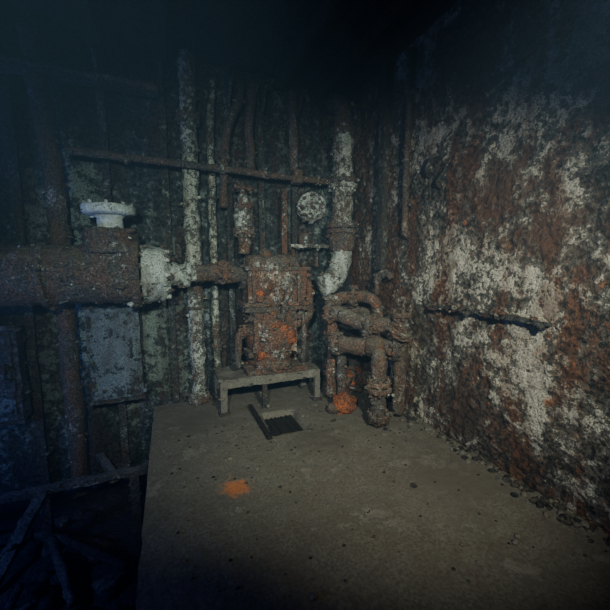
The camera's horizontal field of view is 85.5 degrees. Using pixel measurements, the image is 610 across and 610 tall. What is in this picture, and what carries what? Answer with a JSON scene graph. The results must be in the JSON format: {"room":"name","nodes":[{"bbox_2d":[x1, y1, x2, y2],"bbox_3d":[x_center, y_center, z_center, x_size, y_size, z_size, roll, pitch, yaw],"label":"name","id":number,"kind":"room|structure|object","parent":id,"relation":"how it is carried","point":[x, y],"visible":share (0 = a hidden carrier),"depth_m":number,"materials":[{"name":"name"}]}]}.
{"room":"ship interior","nodes":[
{"label":"ship interior","id":0,"kind":"room"},
{"bbox_2d":[0,475,146,609],"bbox_3d":[-2.030,2.279,0.737,3.200,0.084,5.400,-3,7,-22],"label":"floor","id":1,"kind":"structure","parent":0,"point":[113,522],"depth_m":2.83,"materials":[{"name":"black"}]},
{"bbox_2d":[15,19,91,496],"bbox_3d":[-2.227,-0.228,2.986,0.301,4.190,0.216,-3,7,-22],"label":"vertical pipe","id":2,"kind":"object","parent":1,"relation":"on","point":[28,33],"visible":0.75,"depth_m":2.89,"materials":[{"name":"brown metal"}]},
{"bbox_2d":[0,240,195,310],"bbox_3d":[-2.615,-0.215,2.455,3.530,0.606,0.611,-3,7,-22],"label":"pipe","id":3,"kind":"object","parent":2,"relation":"attached to","point":[46,275],"visible":0.97,"depth_m":2.61,"materials":[{"name":"metal"}]},
{"bbox_2d":[78,199,140,257],"bbox_3d":[-1.656,-0.632,2.818,0.494,0.469,0.506,-3,7,-22],"label":"valve","id":4,"kind":"object","parent":3,"relation":"attached to","point":[110,235],"depth_m":2.65,"materials":[{"name":"metal"}]},
{"bbox_2d":[0,511,128,609],"bbox_3d":[-2.560,2.062,1.922,2.764,0.288,1.984,-3,7,-22],"label":"rubble","id":5,"kind":"object","parent":1,"relation":"on","point":[37,593],"visible":0.95,"depth_m":2.48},
{"bbox_2d":[0,452,146,585],"bbox_3d":[-2.504,1.857,1.707,3.012,0.589,2.776,-3,7,-22],"label":"frame","id":6,"kind":"object","parent":1,"relation":"on","point":[41,501],"visible":0.98,"depth_m":2.66,"materials":[{"name":"metal"}]},
{"bbox_2d":[136,381,609,609],"bbox_3d":[0.475,1.728,1.691,2.417,0.883,5.155,-3,7,-22],"label":"platform","id":7,"kind":"object","parent":1,"relation":"on","point":[420,576],"visible":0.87,"depth_m":1.91,"materials":[{"name":"concrete"}]},
{"bbox_2d":[175,47,212,405],"bbox_3d":[-1.153,-0.681,3.426,0.278,3.586,0.256,-3,7,-22],"label":"vertical pipe","id":8,"kind":"object","parent":7,"relation":"on","point":[187,115],"visible":0.94,"depth_m":3.34,"materials":[{"name":"white metal"}]},
{"bbox_2d":[204,78,221,382],"bbox_3d":[-0.991,-0.651,3.583,0.148,3.393,0.171,3,7,21],"label":"conduit pipe","id":9,"kind":"object","parent":7,"relation":"on","point":[211,92],"visible":0.76,"depth_m":3.50,"materials":[{"name":"white metal"}]},
{"bbox_2d":[248,404,278,439],"bbox_3d":[-0.397,1.093,3.153,0.124,0.061,0.666,-3,8,-24],"label":"debris","id":10,"kind":"object","parent":7,"relation":"on","point":[269,435],"visible":1,"depth_m":3.01,"materials":[{"name":"black metal"}]},
{"bbox_2d":[213,359,323,416],"bbox_3d":[-0.417,0.873,3.669,1.136,0.414,0.535,-3,7,-22],"label":"bench","id":11,"kind":"object","parent":7,"relation":"on","point":[233,377],"visible":0.66,"depth_m":3.46,"materials":[{"name":"grey metal"}]},
{"bbox_2d":[232,248,316,375],"bbox_3d":[-0.312,0.062,3.565,0.962,1.344,0.655,-2,7,-14],"label":"machine","id":12,"kind":"object","parent":11,"relation":"on","point":[278,297],"visible":0.98,"depth_m":3.38,"materials":[{"name":"brown metal"}]},
{"bbox_2d":[195,259,245,284],"bbox_3d":[-0.817,-0.319,3.210,0.493,0.252,0.249,-3,7,-22],"label":"pipe","id":13,"kind":"object","parent":12,"relation":"attached to","point":[222,272],"visible":0.99,"depth_m":3.12,"materials":[{"name":"metal"}]},
{"bbox_2d":[232,185,255,253],"bbox_3d":[-0.642,-0.885,3.470,0.258,0.693,0.252,-3,7,-22],"label":"valve","id":14,"kind":"object","parent":12,"relation":"on","point":[243,216],"visible":1,"depth_m":3.39,"materials":[{"name":"white metal"}]},
{"bbox_2d":[327,390,355,413],"bbox_3d":[0.371,1.012,3.413,0.316,0.239,0.208,-3,7,-22],"label":"sponge","id":15,"kind":"object","parent":7,"relation":"on","point":[344,402],"visible":0.9,"depth_m":3.35,"materials":[{"name":"orange"}]},
{"bbox_2d":[321,354,368,394],"bbox_3d":[0.478,0.829,3.993,0.527,0.466,0.601,-3,7,-22],"label":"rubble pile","id":16,"kind":"object","parent":7,"relation":"on","point":[356,380],"visible":0.44,"depth_m":3.84,"materials":[{"name":"brown metal"}]},
{"bbox_2d":[322,269,412,426],"bbox_3d":[0.575,0.356,3.422,0.754,1.450,1.136,-2,7,-17],"label":"pipe manifold","id":17,"kind":"object","parent":7,"relation":"on","point":[374,326],"visible":1,"depth_m":3.21,"materials":[{"name":"brown metal"}]},
{"bbox_2d":[314,93,359,296],"bbox_3d":[0.381,-1.262,3.746,0.444,2.383,0.722,2,7,19],"label":"pipe","id":18,"kind":"object","parent":17,"relation":"on","point":[342,231],"visible":1,"depth_m":3.71,"materials":[{"name":"white metal"}]},
{"bbox_2d":[64,145,331,184],"bbox_3d":[-0.875,-1.362,3.290,2.536,0.152,0.144,-3,7,-22],"label":"horizontal pipe","id":19,"kind":"object","parent":18,"relation":"attached to","point":[296,177],"visible":0.99,"depth_m":3.19,"materials":[{"name":"brown metal"}]},
{"bbox_2d":[162,389,609,609],"bbox_3d":[0.195,1.236,2.457,2.339,0.107,3.143,-3,7,-22],"label":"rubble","id":20,"kind":"object","parent":7,"relation":"on","point":[507,478],"visible":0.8,"depth_m":2.23,"materials":[{"name":"stone"}]},
{"bbox_2d":[0,20,353,510],"bbox_3d":[-1.933,-0.304,3.347,5.600,4.600,0.035,-3,7,-22],"label":"wall","id":21,"kind":"structure","parent":0,"point":[132,120],"depth_m":3.40,"materials":[{"name":"metal"}]},
{"bbox_2d":[0,323,30,426],"bbox_3d":[-2.737,0.612,2.861,0.572,0.913,0.308,-3,7,-22],"label":"panel","id":22,"kind":"object","parent":21,"relation":"attached to","point":[15,408],"visible":1,"depth_m":2.88,"materials":[{"name":"paint"}]},
{"bbox_2d":[0,15,53,494],"bbox_3d":[-2.514,-0.215,2.939,0.143,4.400,0.385,-3,7,-22],"label":"frame","id":23,"kind":"object","parent":21,"relation":"attached to","point":[17,197],"visible":0.74,"depth_m":2.95,"materials":[{"name":"brown metal"}]},
{"bbox_2d":[0,54,159,98],"bbox_3d":[-2.298,-1.969,2.727,2.007,0.097,0.179,-3,7,-22],"label":"cable tray","id":24,"kind":"object","parent":21,"relation":"attached to","point":[54,72],"visible":0.95,"depth_m":2.84,"materials":[{"name":"grey metal"}]},
{"bbox_2d":[88,39,130,485],"bbox_3d":[-1.862,-0.243,3.211,0.125,4.413,0.408,-3,7,-22],"label":"frame","id":25,"kind":"object","parent":21,"relation":"attached to","point":[97,56],"visible":0.57,"depth_m":3.12,"materials":[{"name":"grey metal"}]},
{"bbox_2d":[81,303,148,405],"bbox_3d":[-1.848,0.459,3.226,0.532,0.982,0.271,-3,7,-22],"label":"panel","id":26,"kind":"object","parent":21,"relation":"attached to","point":[115,363],"visible":0.97,"depth_m":3.15,"materials":[{"name":"paint"}]},
{"bbox_2d":[154,58,178,403],"bbox_3d":[-1.404,-0.271,3.404,0.142,4.402,0.385,-1,7,-9],"label":"frame","id":27,"kind":"object","parent":21,"relation":"attached to","point":[160,76],"visible":0.71,"depth_m":3.37,"materials":[{"name":"metal"}]},
{"bbox_2d":[222,65,237,394],"bbox_3d":[-0.795,-0.300,3.635,0.126,4.405,0.399,-3,7,-22],"label":"frame","id":28,"kind":"object","parent":21,"relation":"attached to","point":[227,78],"visible":0.55,"depth_m":3.63,"materials":[{"name":"brown metal"}]},
{"bbox_2d":[213,80,246,207],"bbox_3d":[-0.768,-1.683,3.436,0.369,1.328,0.195,-5,9,-37],"label":"pipe","id":29,"kind":"object","parent":21,"relation":"attached to","point":[223,157],"visible":0.98,"depth_m":3.38,"materials":[{"name":"metal"}]},
{"bbox_2d":[242,81,259,168],"bbox_3d":[-0.580,-1.897,3.505,0.130,0.892,0.204,5,8,35],"label":"riser pipe","id":30,"kind":"object","parent":21,"relation":"attached to","point":[253,87],"visible":0.99,"depth_m":3.46,"materials":[{"name":"brown metal"}]},
{"bbox_2d":[256,73,267,390],"bbox_3d":[-0.461,-0.320,3.782,0.133,4.407,0.381,-3,7,-22],"label":"frame","id":31,"kind":"object","parent":21,"relation":"attached to","point":[262,91],"visible":0.45,"depth_m":3.67,"materials":[{"name":"brown metal"}]},
{"bbox_2d":[278,189,286,253],"bbox_3d":[-0.261,-0.944,3.783,0.070,0.724,0.169,-3,7,-22],"label":"pipe","id":32,"kind":"object","parent":21,"relation":"attached to","point":[282,194],"visible":1,"depth_m":3.71,"materials":[{"name":"brown metal"}]},
{"bbox_2d":[286,89,299,174],"bbox_3d":[-0.123,-1.912,3.673,0.156,0.924,0.210,2,7,16],"label":"riser pipe","id":33,"kind":"object","parent":21,"relation":"attached to","point":[292,112],"visible":0.96,"depth_m":3.61,"materials":[{"name":"metal"}]},
{"bbox_2d":[289,81,303,385],"bbox_3d":[-0.097,-0.334,3.933,0.155,4.406,0.389,-3,7,-22],"label":"frame","id":34,"kind":"object","parent":21,"relation":"attached to","point":[293,85],"visible":0.24,"depth_m":3.90,"materials":[{"name":"brown metal"}]},
{"bbox_2d":[287,233,328,266],"bbox_3d":[-0.006,-0.645,3.929,0.509,0.411,0.349,-3,7,-22],"label":"valve","id":35,"kind":"object","parent":21,"relation":"attached to","point":[304,238],"visible":0.91,"depth_m":3.83,"materials":[{"name":"grey metal"}]},
{"bbox_2d":[295,192,325,222],"bbox_3d":[0.048,-1.137,3.880,0.356,0.351,0.287,-3,7,-22],"label":"valve cover","id":36,"kind":"object","parent":21,"relation":"attached to","point":[311,206],"visible":1,"depth_m":3.80,"materials":[{"name":"white metal"}]},
{"bbox_2d":[0,0,458,96],"bbox_3d":[-0.921,-2.187,0.660,5.600,0.049,5.400,-3,7,-22],"label":"ceiling","id":37,"kind":"structure","parent":0,"point":[252,37],"depth_m":2.93,"materials":[{"name":"grey metal"}]},
{"bbox_2d":[71,0,102,50],"bbox_3d":[-0.903,-2.079,0.628,0.122,0.194,5.007,-3,7,-22],"label":"ceiling beam","id":38,"kind":"structure","parent":37,"relation":"attached to","point":[83,10],"depth_m":2.60,"materials":[{"name":"grey metal"}]},
{"bbox_2d":[149,0,165,63],"bbox_3d":[-0.423,-2.102,0.823,0.121,0.194,5.006,-3,7,-22],"label":"ceiling beam","id":39,"kind":"structure","parent":37,"relation":"attached to","point":[157,8],"depth_m":2.67,"materials":[{"name":"grey metal"}]},
{"bbox_2d":[272,0,338,88],"bbox_3d":[0.651,-2.156,1.264,0.122,0.195,5.005,-3,7,-22],"label":"ceiling beam","id":40,"kind":"structure","parent":37,"relation":"attached to","point":[319,11],"depth_m":2.84,"materials":[{"name":"grey metal"}]},
{"bbox_2d":[312,0,409,97],"bbox_3d":[1.094,-2.178,1.447,0.121,0.194,5.010,-3,7,-22],"label":"ceiling beam","id":41,"kind":"structure","parent":37,"relation":"attached to","point":[383,12],"depth_m":2.90,"materials":[{"name":"black metal"}]},
{"bbox_2d":[349,0,609,535],"bbox_3d":[1.611,-0.137,1.964,0.051,4.600,5.400,-3,7,-22],"label":"wall","id":42,"kind":"structure","parent":0,"point":[513,96],"depth_m":2.34,"materials":[{"name":"metal"}]},
{"bbox_2d":[376,60,391,269],"bbox_3d":[0.843,-1.432,3.504,0.105,2.104,0.100,-3,7,-22],"label":"pipe","id":43,"kind":"object","parent":42,"relation":"attached to","point":[385,87],"depth_m":3.48,"materials":[{"name":"metal"}]},
{"bbox_2d":[400,46,418,237],"bbox_3d":[0.991,-1.523,3.174,0.147,1.740,0.181,-3,7,-22],"label":"conduit","id":44,"kind":"object","parent":42,"relation":"attached to","point":[409,92],"visible":1,"depth_m":3.13,"materials":[{"name":"metal"}]},
{"bbox_2d":[423,151,448,189],"bbox_3d":[1.133,-1.171,2.882,0.105,0.328,0.278,-3,7,-22],"label":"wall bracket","id":45,"kind":"object","parent":42,"relation":"attached to","point":[425,171],"visible":1,"depth_m":2.86,"materials":[{"name":"grey metal"}]},
{"bbox_2d":[429,304,554,326],"bbox_3d":[1.349,0.079,2.520,0.144,0.083,1.002,-3,7,-22],"label":"wall ledge","id":46,"kind":"object","parent":42,"relation":"attached to","point":[482,313],"visible":1,"depth_m":2.42,"materials":[{"name":"paint"}]}
]}

